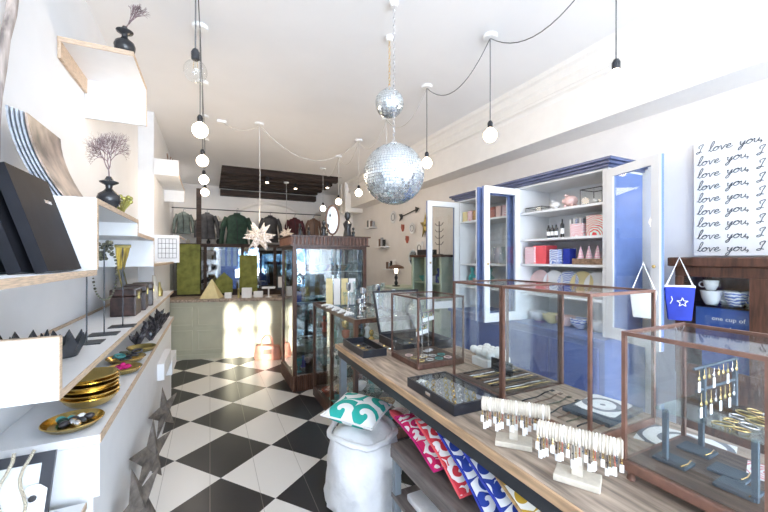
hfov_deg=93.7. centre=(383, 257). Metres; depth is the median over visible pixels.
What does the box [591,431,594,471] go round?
bracelet
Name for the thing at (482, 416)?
bracelet
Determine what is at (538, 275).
plate
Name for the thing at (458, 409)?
case
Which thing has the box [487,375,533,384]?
bracelet
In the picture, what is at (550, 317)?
ceramic bowl
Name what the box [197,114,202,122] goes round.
socket
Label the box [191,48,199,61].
socket
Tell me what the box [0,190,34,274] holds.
album
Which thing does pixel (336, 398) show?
basket
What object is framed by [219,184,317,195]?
trim
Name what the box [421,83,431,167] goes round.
pendant bulb
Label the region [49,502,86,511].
ledge
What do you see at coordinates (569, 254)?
box
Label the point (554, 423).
bracelet
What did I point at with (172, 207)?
rail
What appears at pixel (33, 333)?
crown
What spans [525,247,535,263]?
patterned box
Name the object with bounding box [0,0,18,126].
branch
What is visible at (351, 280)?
card
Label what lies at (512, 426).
bracelet
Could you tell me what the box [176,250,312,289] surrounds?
tall cabinet
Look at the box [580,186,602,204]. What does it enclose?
glass terrarium
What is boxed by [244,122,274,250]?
star lantern
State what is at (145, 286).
trinket box
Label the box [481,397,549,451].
bar
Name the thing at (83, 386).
brass bowl
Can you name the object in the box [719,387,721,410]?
earring
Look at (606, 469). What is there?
bracelet
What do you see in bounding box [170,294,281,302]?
countertop
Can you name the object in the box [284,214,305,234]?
jacket
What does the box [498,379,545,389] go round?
bracelet
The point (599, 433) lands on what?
bracelet
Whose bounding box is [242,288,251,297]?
box
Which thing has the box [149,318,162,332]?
cluster
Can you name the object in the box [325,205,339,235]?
oval mirror
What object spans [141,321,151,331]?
cluster
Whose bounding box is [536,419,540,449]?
bracelet
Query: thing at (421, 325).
display stand
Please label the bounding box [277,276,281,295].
monitor
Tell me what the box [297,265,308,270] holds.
bowl
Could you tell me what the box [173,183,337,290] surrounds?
wall
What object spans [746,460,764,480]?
card
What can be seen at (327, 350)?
glass goblet
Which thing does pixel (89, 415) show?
stone
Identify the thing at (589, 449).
bracelet
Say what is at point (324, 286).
figurine
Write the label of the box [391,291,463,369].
case
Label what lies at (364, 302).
candlestick
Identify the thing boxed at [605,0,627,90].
pendant bulb
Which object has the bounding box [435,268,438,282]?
perfume bottle
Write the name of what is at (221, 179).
trim
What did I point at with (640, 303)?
tote bag
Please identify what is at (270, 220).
jacket
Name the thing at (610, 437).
bracelet
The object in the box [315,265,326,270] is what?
bowl
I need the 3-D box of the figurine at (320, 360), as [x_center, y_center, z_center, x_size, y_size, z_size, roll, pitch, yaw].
[-0.773,1.260,4.402,0.065,0.188,0.065,0,0,-25]
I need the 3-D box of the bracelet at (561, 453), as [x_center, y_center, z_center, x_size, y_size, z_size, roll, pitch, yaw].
[0.530,0.541,1.064,0.010,0.092,0.054,0,0,36]
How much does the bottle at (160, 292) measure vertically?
0.130 m
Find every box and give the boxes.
[109,287,141,316]
[123,283,148,309]
[132,282,153,305]
[217,119,226,123]
[225,292,231,297]
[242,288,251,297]
[253,291,262,297]
[372,289,452,349]
[417,250,436,254]
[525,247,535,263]
[533,245,556,263]
[549,249,562,263]
[563,248,575,263]
[586,214,602,235]
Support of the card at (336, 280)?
on the display case at (324, 401)
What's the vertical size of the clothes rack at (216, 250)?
1.702 m
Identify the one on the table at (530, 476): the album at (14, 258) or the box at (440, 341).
the box at (440, 341)
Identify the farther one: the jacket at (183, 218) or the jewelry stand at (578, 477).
the jacket at (183, 218)
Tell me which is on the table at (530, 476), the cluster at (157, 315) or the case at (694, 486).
the case at (694, 486)
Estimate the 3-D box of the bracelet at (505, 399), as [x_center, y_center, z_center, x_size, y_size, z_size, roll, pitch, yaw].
[0.426,0.525,1.261,0.005,0.061,0.052,0,0,17]
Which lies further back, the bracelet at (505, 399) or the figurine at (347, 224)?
the figurine at (347, 224)
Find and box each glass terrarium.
[526,206,549,212]
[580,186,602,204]
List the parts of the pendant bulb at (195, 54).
cord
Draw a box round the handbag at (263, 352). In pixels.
[254,335,281,360]
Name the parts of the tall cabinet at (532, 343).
door, door, door, door, door, door, crown, frame, door, panel, door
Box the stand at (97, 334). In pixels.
[88,245,120,336]
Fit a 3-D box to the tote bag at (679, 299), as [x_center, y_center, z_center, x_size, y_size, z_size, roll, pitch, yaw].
[1.683,0.173,2.051,0.140,0.364,0.040,0,0,29]
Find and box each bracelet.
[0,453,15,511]
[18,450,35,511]
[113,353,125,358]
[119,351,130,353]
[119,356,131,360]
[131,348,142,353]
[470,368,514,375]
[472,369,518,377]
[476,370,520,378]
[480,372,525,380]
[481,396,483,421]
[483,396,485,428]
[484,373,529,382]
[486,397,488,427]
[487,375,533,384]
[488,397,491,425]
[491,376,537,385]
[493,397,495,423]
[494,377,541,387]
[495,398,498,430]
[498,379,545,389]
[498,398,500,429]
[501,399,503,428]
[505,381,550,390]
[505,399,506,419]
[507,399,509,425]
[509,399,511,431]
[511,400,513,431]
[515,401,517,430]
[518,401,519,421]
[520,401,523,427]
[522,389,554,401]
[522,402,525,435]
[525,402,527,434]
[528,402,530,431]
[533,392,563,403]
[533,403,536,429]
[536,403,539,437]
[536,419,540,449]
[539,420,543,458]
[542,404,543,419]
[542,420,546,456]
[545,405,546,420]
[545,421,548,455]
[546,396,571,404]
[549,422,552,445]
[550,399,578,413]
[550,422,555,453]
[554,423,558,460]
[558,424,561,461]
[560,425,564,460]
[564,426,567,450]
[566,426,570,457]
[571,427,574,468]
[574,428,577,466]
[577,429,580,464]
[582,429,583,453]
[584,430,587,462]
[587,431,591,471]
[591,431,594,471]
[594,432,597,470]
[599,433,600,459]
[601,434,604,467]
[605,435,608,475]
[608,436,611,474]
[613,437,616,476]
[616,438,618,463]
[620,439,623,472]
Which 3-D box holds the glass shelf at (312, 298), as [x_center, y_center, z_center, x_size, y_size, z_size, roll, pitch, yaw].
[-0.790,0.527,4.667,0.830,0.006,0.620,0,0,-26]
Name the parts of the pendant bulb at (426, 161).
cord, bulb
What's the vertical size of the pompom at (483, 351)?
0.049 m
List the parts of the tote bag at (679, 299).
rope handle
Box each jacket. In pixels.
[172,209,193,233]
[194,212,219,238]
[219,213,253,249]
[258,215,282,242]
[258,252,269,284]
[277,252,281,275]
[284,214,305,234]
[297,255,301,283]
[305,216,320,235]
[311,252,319,283]
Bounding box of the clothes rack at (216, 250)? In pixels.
[215,250,327,279]
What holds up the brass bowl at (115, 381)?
on the brass bowl at (97, 392)
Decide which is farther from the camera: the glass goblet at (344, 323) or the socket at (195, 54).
the glass goblet at (344, 323)
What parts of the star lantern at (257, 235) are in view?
cord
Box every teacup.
[699,280,719,290]
[700,290,725,304]
[715,290,739,304]
[723,291,748,306]
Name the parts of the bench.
leg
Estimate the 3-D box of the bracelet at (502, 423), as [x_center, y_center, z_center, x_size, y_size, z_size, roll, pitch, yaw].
[0.418,0.542,1.265,0.010,0.093,0.053,0,2,26]
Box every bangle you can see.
[711,420,735,426]
[722,417,738,422]
[729,413,749,420]
[731,426,750,432]
[735,409,758,418]
[738,421,760,430]
[745,417,764,426]
[746,408,762,413]
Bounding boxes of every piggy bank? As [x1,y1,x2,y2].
[549,201,559,208]
[562,194,577,206]
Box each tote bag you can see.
[630,263,656,318]
[664,256,695,320]
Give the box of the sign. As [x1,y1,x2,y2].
[696,306,748,375]
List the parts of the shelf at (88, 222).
panel, panel, panel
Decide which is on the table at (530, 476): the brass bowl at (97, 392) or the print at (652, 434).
the print at (652, 434)
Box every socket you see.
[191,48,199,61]
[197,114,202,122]
[487,120,492,127]
[612,58,620,69]
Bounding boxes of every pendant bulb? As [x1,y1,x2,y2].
[183,0,207,81]
[192,21,207,137]
[196,79,208,166]
[199,114,208,183]
[201,138,208,195]
[320,168,325,210]
[335,155,341,204]
[355,139,361,196]
[382,117,390,143]
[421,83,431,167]
[483,31,497,141]
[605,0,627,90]
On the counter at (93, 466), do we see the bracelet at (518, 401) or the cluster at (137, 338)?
the cluster at (137, 338)
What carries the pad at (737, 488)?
on the case at (694, 486)
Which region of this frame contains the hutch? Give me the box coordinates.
[668,257,767,454]
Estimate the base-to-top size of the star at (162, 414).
0.355 m
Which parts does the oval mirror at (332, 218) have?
glass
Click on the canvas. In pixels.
(731, 174)
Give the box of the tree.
[435,221,443,254]
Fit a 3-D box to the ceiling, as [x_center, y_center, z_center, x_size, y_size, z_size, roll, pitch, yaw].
[-0.159,-1.610,2.867,3.770,0.100,12.100,0,0,-26]
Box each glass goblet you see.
[297,358,301,372]
[300,288,305,299]
[318,321,323,333]
[324,348,329,360]
[341,320,348,328]
[342,330,349,337]
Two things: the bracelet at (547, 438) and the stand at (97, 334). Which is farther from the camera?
the stand at (97, 334)
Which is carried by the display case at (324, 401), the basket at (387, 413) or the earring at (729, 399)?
the basket at (387, 413)
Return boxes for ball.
[364,0,423,204]
[375,34,403,118]
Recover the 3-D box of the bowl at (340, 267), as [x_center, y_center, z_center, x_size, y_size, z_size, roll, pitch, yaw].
[-0.530,0.124,4.520,0.150,0.075,0.148,0,0,-28]
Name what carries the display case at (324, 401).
on the floor
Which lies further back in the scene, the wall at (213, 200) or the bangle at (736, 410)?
the wall at (213, 200)
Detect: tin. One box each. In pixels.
[463,212,467,221]
[468,211,472,220]
[473,210,475,219]
[490,207,495,217]
[496,206,501,216]
[502,205,505,215]
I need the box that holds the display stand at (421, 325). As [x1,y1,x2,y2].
[414,322,428,358]
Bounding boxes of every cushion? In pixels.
[321,392,391,430]
[389,410,403,422]
[394,413,443,472]
[415,419,471,498]
[436,431,498,511]
[462,451,517,511]
[495,477,540,511]
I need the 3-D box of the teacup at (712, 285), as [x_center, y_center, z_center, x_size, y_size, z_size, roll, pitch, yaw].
[1.926,0.161,2.124,0.076,0.058,0.086,0,0,12]
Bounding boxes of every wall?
[0,0,172,434]
[170,243,333,339]
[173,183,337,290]
[338,78,767,422]
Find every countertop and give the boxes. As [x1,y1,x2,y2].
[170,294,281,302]
[448,307,646,344]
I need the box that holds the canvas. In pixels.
[694,129,767,255]
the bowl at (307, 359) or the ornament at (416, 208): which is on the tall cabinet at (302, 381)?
the bowl at (307, 359)
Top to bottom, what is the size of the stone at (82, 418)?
0.024 m
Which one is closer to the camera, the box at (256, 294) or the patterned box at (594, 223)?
the patterned box at (594, 223)
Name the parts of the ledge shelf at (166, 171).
panel, panel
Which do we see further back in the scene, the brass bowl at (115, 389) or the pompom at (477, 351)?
the pompom at (477, 351)
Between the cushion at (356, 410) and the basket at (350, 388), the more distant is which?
the basket at (350, 388)
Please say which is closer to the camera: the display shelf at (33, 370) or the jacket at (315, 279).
the display shelf at (33, 370)
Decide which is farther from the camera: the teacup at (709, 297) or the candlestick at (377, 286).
the candlestick at (377, 286)
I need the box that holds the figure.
[237,288,239,297]
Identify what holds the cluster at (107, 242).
hanging from the stand at (97, 334)
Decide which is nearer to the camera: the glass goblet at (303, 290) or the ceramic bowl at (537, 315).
the ceramic bowl at (537, 315)
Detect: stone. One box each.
[57,418,68,424]
[58,420,68,427]
[69,418,76,424]
[73,419,81,426]
[78,416,87,422]
[84,412,94,418]
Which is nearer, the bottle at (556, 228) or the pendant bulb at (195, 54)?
the pendant bulb at (195, 54)
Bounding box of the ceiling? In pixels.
[85,0,671,195]
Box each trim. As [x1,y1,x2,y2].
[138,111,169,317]
[213,202,307,248]
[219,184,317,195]
[220,176,326,189]
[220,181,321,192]
[220,189,315,201]
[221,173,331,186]
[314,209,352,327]
[340,184,357,214]
[343,182,362,212]
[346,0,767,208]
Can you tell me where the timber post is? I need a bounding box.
[196,188,200,289]
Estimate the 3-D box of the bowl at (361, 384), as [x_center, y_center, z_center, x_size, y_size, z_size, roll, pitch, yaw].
[-0.205,1.093,3.066,0.120,0.060,0.118,0,0,-26]
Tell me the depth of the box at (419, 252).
4.76 m
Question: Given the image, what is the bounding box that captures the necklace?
[92,245,117,300]
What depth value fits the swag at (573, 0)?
2.16 m
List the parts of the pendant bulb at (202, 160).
cord, bulb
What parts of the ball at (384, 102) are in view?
chain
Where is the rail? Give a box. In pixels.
[172,207,320,215]
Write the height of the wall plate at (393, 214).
0.220 m
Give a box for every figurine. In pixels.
[298,224,301,234]
[318,354,322,368]
[321,220,325,235]
[322,284,325,298]
[322,316,326,331]
[339,318,343,331]
[343,212,351,235]
[364,323,369,337]
[368,329,374,339]
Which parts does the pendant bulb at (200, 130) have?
bulb, cord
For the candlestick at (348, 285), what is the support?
on the display case at (324, 401)
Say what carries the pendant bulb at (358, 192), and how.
hanging from the ceiling
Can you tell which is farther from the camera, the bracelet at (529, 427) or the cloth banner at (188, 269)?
the cloth banner at (188, 269)
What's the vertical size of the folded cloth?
0.035 m
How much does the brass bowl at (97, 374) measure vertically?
0.052 m
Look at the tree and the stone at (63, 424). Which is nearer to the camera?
the stone at (63, 424)
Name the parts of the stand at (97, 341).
rod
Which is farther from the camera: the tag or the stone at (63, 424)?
the stone at (63, 424)
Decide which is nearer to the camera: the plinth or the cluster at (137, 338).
the plinth
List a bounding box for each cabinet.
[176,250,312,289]
[278,235,370,391]
[410,255,452,337]
[426,153,663,411]
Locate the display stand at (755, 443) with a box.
[662,397,759,503]
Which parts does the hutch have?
door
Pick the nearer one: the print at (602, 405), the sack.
the print at (602, 405)
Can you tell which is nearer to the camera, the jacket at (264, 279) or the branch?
the branch
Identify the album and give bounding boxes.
[0,162,81,273]
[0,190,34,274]
[0,259,6,273]
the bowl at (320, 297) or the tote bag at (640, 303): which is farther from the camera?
the bowl at (320, 297)
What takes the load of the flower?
on the dish at (135, 366)
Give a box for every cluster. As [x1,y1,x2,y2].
[99,240,113,260]
[129,329,146,344]
[140,328,156,340]
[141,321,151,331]
[148,312,158,320]
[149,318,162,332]
[156,315,167,325]
[158,311,169,317]
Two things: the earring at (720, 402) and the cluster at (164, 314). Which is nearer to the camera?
the earring at (720, 402)
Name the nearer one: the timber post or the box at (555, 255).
the box at (555, 255)
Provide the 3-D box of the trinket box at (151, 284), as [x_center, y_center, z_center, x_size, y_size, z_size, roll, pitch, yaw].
[-1.819,0.270,2.720,0.139,0.165,0.196,0,0,-33]
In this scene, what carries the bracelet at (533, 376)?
in the case at (477, 382)
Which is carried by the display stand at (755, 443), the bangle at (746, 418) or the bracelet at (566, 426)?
the bangle at (746, 418)
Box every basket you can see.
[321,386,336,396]
[329,394,338,402]
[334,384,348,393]
[347,382,352,391]
[358,390,370,395]
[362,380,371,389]
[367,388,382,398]
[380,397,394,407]
[384,410,392,419]
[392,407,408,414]
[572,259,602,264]
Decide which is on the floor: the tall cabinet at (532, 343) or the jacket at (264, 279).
the tall cabinet at (532, 343)
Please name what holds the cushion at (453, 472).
on the bench
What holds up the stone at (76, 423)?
in the brass tray at (49, 426)
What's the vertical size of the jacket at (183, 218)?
0.487 m
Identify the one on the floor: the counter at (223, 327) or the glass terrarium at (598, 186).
the counter at (223, 327)
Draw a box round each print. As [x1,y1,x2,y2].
[573,394,632,417]
[633,424,736,453]
[670,296,687,305]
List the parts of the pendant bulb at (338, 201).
cord, bulb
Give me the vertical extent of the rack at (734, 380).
0.138 m
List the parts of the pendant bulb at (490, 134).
bulb, cord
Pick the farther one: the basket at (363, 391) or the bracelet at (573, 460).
the basket at (363, 391)
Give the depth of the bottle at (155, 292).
3.06 m
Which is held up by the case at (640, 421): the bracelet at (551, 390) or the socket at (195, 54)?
the bracelet at (551, 390)
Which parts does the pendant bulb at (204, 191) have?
bulb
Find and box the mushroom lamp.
[388,265,403,286]
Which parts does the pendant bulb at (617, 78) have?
cord, bulb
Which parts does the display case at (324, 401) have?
corner post, post, corner post, corner post, frame, corner post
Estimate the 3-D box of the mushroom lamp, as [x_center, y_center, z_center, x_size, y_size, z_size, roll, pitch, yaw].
[0.185,0.264,5.476,0.250,0.330,0.250,0,0,-26]
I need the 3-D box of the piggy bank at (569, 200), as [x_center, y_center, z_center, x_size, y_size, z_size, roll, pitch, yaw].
[1.479,-0.454,2.869,0.090,0.112,0.130,0,0,-26]
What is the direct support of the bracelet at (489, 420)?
hanging from the bar
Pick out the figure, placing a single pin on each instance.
(238, 289)
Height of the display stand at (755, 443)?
0.155 m
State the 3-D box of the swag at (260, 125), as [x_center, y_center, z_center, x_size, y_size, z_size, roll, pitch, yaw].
[-0.888,-1.377,4.463,1.260,0.336,0.008,0,0,-28]
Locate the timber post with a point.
(198, 190)
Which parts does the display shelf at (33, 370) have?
panel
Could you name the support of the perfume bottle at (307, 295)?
on the tall cabinet at (302, 381)
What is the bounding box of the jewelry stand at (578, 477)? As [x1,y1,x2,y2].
[536,420,620,493]
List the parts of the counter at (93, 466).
panel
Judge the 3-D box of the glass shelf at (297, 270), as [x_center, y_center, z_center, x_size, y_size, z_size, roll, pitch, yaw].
[-0.790,0.167,4.667,0.830,0.006,0.620,0,0,-26]
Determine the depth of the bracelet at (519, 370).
1.85 m
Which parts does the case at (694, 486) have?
corner post, corner post, frame, corner post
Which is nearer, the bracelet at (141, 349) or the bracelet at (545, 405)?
the bracelet at (545, 405)
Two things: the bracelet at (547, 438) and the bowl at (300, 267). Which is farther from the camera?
the bowl at (300, 267)
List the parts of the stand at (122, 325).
rod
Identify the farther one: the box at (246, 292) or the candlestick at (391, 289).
the box at (246, 292)
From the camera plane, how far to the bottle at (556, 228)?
2.95 m
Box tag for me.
[17,484,47,511]
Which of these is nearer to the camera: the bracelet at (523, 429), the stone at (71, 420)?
the bracelet at (523, 429)
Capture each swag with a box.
[198,0,200,27]
[260,125,357,160]
[388,90,425,127]
[427,39,489,95]
[490,0,574,43]
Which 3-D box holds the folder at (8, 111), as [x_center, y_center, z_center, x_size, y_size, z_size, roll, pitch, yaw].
[-1.261,-0.358,1.340,0.106,0.290,0.300,0,0,-26]
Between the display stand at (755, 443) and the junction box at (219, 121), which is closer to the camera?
the display stand at (755, 443)
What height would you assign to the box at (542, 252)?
0.155 m
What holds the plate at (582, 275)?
on the tall cabinet at (532, 343)
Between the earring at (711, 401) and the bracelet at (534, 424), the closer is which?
the earring at (711, 401)
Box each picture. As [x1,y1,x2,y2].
[0,449,57,511]
[117,268,126,286]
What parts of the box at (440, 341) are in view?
lid frame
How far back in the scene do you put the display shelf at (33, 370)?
0.94 m
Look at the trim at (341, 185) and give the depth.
7.63 m
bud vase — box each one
[96,176,120,207]
[113,25,135,53]
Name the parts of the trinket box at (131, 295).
lid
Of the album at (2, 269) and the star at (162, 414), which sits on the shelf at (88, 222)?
the album at (2, 269)
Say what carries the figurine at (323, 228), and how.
on the tall cabinet at (302, 381)
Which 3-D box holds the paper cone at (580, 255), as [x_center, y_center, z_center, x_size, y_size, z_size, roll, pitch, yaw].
[1.518,-0.025,2.777,0.068,0.135,0.067,0,0,-26]
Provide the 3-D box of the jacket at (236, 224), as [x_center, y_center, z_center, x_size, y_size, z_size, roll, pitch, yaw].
[-3.019,-0.589,7.394,0.679,0.877,0.240,0,0,-26]
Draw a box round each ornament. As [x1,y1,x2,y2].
[117,194,132,211]
[399,207,418,220]
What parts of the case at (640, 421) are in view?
corner post, corner post, frame, corner post, corner post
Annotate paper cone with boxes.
[577,246,583,258]
[585,247,592,258]
[594,246,601,258]
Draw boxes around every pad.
[652,451,694,471]
[676,441,717,459]
[707,461,750,484]
[712,475,763,502]
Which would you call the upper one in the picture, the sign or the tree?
the tree
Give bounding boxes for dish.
[105,352,145,364]
[109,362,142,374]
[126,343,155,351]
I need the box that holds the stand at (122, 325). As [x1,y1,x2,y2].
[107,244,136,328]
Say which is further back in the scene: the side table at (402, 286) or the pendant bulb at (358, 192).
the side table at (402, 286)
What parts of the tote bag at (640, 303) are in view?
rope handle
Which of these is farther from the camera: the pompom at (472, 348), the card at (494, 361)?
the pompom at (472, 348)
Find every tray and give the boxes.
[38,408,104,434]
[343,337,386,358]
[379,330,452,349]
[562,394,642,427]
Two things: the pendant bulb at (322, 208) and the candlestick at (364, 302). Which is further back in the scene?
the pendant bulb at (322, 208)
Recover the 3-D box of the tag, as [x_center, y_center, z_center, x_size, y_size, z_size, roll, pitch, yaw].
[-1.028,0.709,1.053,0.060,0.074,0.035,0,0,-26]
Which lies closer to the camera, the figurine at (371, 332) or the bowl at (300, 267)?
the figurine at (371, 332)
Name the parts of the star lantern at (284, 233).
cord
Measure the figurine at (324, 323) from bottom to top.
0.180 m
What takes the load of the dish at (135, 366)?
on the counter at (93, 466)
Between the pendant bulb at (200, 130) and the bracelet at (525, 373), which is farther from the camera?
the pendant bulb at (200, 130)
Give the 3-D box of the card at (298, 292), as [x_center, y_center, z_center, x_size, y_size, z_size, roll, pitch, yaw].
[-1.016,0.460,4.285,0.008,0.125,0.075,0,0,41]
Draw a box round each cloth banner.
[177,244,199,294]
[215,273,232,292]
[239,255,256,291]
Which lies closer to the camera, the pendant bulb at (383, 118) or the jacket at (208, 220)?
the pendant bulb at (383, 118)
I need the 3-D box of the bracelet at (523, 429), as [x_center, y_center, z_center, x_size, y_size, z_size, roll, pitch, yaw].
[0.479,0.544,1.231,0.010,0.097,0.068,0,0,21]
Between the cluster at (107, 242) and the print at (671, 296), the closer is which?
the cluster at (107, 242)
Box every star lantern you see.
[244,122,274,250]
[279,182,293,236]
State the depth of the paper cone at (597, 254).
2.64 m
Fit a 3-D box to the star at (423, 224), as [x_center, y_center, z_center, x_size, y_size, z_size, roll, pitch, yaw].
[0.592,-0.490,5.284,0.045,0.376,0.304,0,0,-26]
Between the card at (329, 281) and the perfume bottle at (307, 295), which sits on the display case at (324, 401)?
the card at (329, 281)
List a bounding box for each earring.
[698,371,700,392]
[700,393,702,417]
[710,390,712,414]
[713,367,715,387]
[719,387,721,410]
[728,384,730,407]
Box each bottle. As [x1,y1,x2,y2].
[152,275,157,299]
[158,282,162,295]
[300,355,305,367]
[305,287,309,298]
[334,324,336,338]
[334,353,336,367]
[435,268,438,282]
[468,267,475,285]
[490,268,494,287]
[547,225,549,237]
[550,225,553,237]
[554,224,557,237]
[560,219,564,236]
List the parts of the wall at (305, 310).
panel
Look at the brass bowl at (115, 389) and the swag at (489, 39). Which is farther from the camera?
the swag at (489, 39)
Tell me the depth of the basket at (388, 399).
3.52 m
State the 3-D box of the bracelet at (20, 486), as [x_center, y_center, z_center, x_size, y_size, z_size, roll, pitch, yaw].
[-1.040,0.674,1.036,0.031,0.201,0.097,0,0,-26]
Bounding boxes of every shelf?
[0,195,173,289]
[0,291,173,407]
[57,36,146,126]
[154,158,184,202]
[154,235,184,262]
[297,270,356,271]
[301,295,357,301]
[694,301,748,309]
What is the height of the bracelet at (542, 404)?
0.097 m
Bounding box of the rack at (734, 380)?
[692,357,737,417]
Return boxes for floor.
[149,327,415,511]
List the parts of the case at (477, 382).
corner post, corner post, frame, corner post, corner post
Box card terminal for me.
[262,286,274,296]
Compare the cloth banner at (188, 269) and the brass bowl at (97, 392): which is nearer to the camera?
the brass bowl at (97, 392)
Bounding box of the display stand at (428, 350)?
[423,310,434,352]
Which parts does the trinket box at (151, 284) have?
lid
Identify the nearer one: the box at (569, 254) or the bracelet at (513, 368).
the bracelet at (513, 368)
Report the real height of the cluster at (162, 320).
0.124 m
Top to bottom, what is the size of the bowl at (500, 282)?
0.085 m
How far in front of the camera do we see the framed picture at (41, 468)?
1.07 m
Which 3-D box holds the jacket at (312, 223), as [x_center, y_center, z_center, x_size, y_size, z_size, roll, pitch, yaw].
[-1.580,-0.702,8.093,0.388,0.503,0.140,0,0,-26]
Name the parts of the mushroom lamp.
lamp shade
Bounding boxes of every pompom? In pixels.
[470,345,477,352]
[475,348,481,355]
[480,348,488,356]
[486,351,494,359]
[493,349,498,356]
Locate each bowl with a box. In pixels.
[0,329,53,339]
[35,329,87,358]
[59,388,119,408]
[62,383,119,401]
[64,380,118,397]
[67,377,119,393]
[71,371,120,389]
[76,367,118,384]
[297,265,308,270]
[297,329,303,335]
[304,357,311,362]
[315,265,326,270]
[316,295,325,300]
[336,265,347,270]
[358,380,366,390]
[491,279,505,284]
[529,310,546,320]
[542,312,556,323]
[555,314,575,325]
[570,317,586,328]
[586,319,602,332]
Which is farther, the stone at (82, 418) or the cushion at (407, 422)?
the cushion at (407, 422)
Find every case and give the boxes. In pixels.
[313,300,414,438]
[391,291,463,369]
[407,371,497,416]
[453,279,559,398]
[502,283,655,437]
[620,322,767,511]
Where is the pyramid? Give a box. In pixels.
[200,279,223,298]
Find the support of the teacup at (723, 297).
on the hutch
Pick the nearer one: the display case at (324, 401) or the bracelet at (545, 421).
the bracelet at (545, 421)
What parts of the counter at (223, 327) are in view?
panel moulding, panel moulding, panel moulding, panel moulding, panel moulding, panel moulding, panel moulding, panel moulding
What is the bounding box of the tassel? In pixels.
[114,245,130,269]
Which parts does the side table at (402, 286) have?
leg, leg, leg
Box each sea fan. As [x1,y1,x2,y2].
[82,131,130,175]
[126,4,149,26]
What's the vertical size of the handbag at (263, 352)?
0.367 m
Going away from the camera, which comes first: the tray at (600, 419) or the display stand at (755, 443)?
the display stand at (755, 443)
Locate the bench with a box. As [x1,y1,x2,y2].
[390,438,480,511]
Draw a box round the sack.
[324,415,401,511]
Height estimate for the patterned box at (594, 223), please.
0.150 m
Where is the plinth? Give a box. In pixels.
[472,355,509,367]
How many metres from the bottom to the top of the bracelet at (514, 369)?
0.005 m
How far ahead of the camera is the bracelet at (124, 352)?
2.23 m
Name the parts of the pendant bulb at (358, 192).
cord, bulb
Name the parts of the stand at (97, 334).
rod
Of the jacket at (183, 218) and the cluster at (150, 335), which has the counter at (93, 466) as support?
the cluster at (150, 335)
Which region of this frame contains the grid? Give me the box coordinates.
[158,238,176,257]
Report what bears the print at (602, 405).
on the tray at (600, 419)
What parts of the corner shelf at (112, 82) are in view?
panel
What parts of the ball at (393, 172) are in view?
chain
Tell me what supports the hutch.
on the floor
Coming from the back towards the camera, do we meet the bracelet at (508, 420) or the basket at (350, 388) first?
the basket at (350, 388)
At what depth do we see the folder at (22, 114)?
1.22 m
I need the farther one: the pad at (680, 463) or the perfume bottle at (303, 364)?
the perfume bottle at (303, 364)
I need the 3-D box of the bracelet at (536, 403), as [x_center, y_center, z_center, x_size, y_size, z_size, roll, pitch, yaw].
[0.520,0.545,1.219,0.010,0.102,0.060,0,0,17]
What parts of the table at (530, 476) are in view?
leg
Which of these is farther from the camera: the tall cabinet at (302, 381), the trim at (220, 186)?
the trim at (220, 186)
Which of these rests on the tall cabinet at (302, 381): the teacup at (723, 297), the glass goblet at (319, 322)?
the glass goblet at (319, 322)
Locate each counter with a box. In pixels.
[0,316,175,511]
[170,294,281,359]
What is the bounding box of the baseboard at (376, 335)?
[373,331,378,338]
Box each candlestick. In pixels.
[345,283,351,309]
[357,298,363,317]
[360,288,364,311]
[363,289,366,306]
[374,284,380,312]
[390,289,396,314]
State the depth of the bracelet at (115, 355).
2.13 m
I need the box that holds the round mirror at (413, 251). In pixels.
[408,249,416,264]
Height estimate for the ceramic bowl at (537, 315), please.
0.080 m
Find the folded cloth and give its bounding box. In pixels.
[407,490,440,511]
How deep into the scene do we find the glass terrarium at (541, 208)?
3.11 m
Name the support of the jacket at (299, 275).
hanging from the clothes rack at (216, 250)
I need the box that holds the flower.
[115,362,131,369]
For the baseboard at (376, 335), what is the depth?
6.90 m
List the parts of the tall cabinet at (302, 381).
corner post, glass pane, corner post, frame, crown, corner post, corner post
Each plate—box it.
[390,211,395,222]
[409,223,414,233]
[417,241,422,249]
[530,270,548,288]
[543,270,562,289]
[557,271,578,291]
[570,271,592,292]
[584,272,602,293]
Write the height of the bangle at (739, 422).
0.008 m
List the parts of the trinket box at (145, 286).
lid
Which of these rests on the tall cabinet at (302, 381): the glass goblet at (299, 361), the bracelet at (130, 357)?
the glass goblet at (299, 361)
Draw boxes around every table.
[335,339,764,511]
[379,284,410,331]
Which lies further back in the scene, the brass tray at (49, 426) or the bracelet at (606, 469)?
the brass tray at (49, 426)
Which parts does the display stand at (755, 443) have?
leg, leg, leg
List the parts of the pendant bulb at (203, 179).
bulb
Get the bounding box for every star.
[123,463,160,511]
[129,418,170,484]
[148,387,176,438]
[420,213,425,236]
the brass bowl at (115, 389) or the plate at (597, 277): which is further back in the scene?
the plate at (597, 277)
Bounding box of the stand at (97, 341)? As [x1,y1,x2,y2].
[83,277,105,345]
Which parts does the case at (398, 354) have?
corner post, corner post, frame, corner post, corner post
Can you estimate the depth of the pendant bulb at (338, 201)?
5.50 m
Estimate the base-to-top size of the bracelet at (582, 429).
0.058 m
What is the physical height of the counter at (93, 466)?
0.915 m
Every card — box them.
[297,291,300,301]
[304,319,309,329]
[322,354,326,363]
[326,278,332,304]
[334,278,339,304]
[341,278,347,304]
[349,278,354,304]
[491,357,498,371]
[505,361,512,376]
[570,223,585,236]
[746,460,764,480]
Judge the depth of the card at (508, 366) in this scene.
1.86 m
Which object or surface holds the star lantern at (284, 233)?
hanging from the trim at (232, 176)

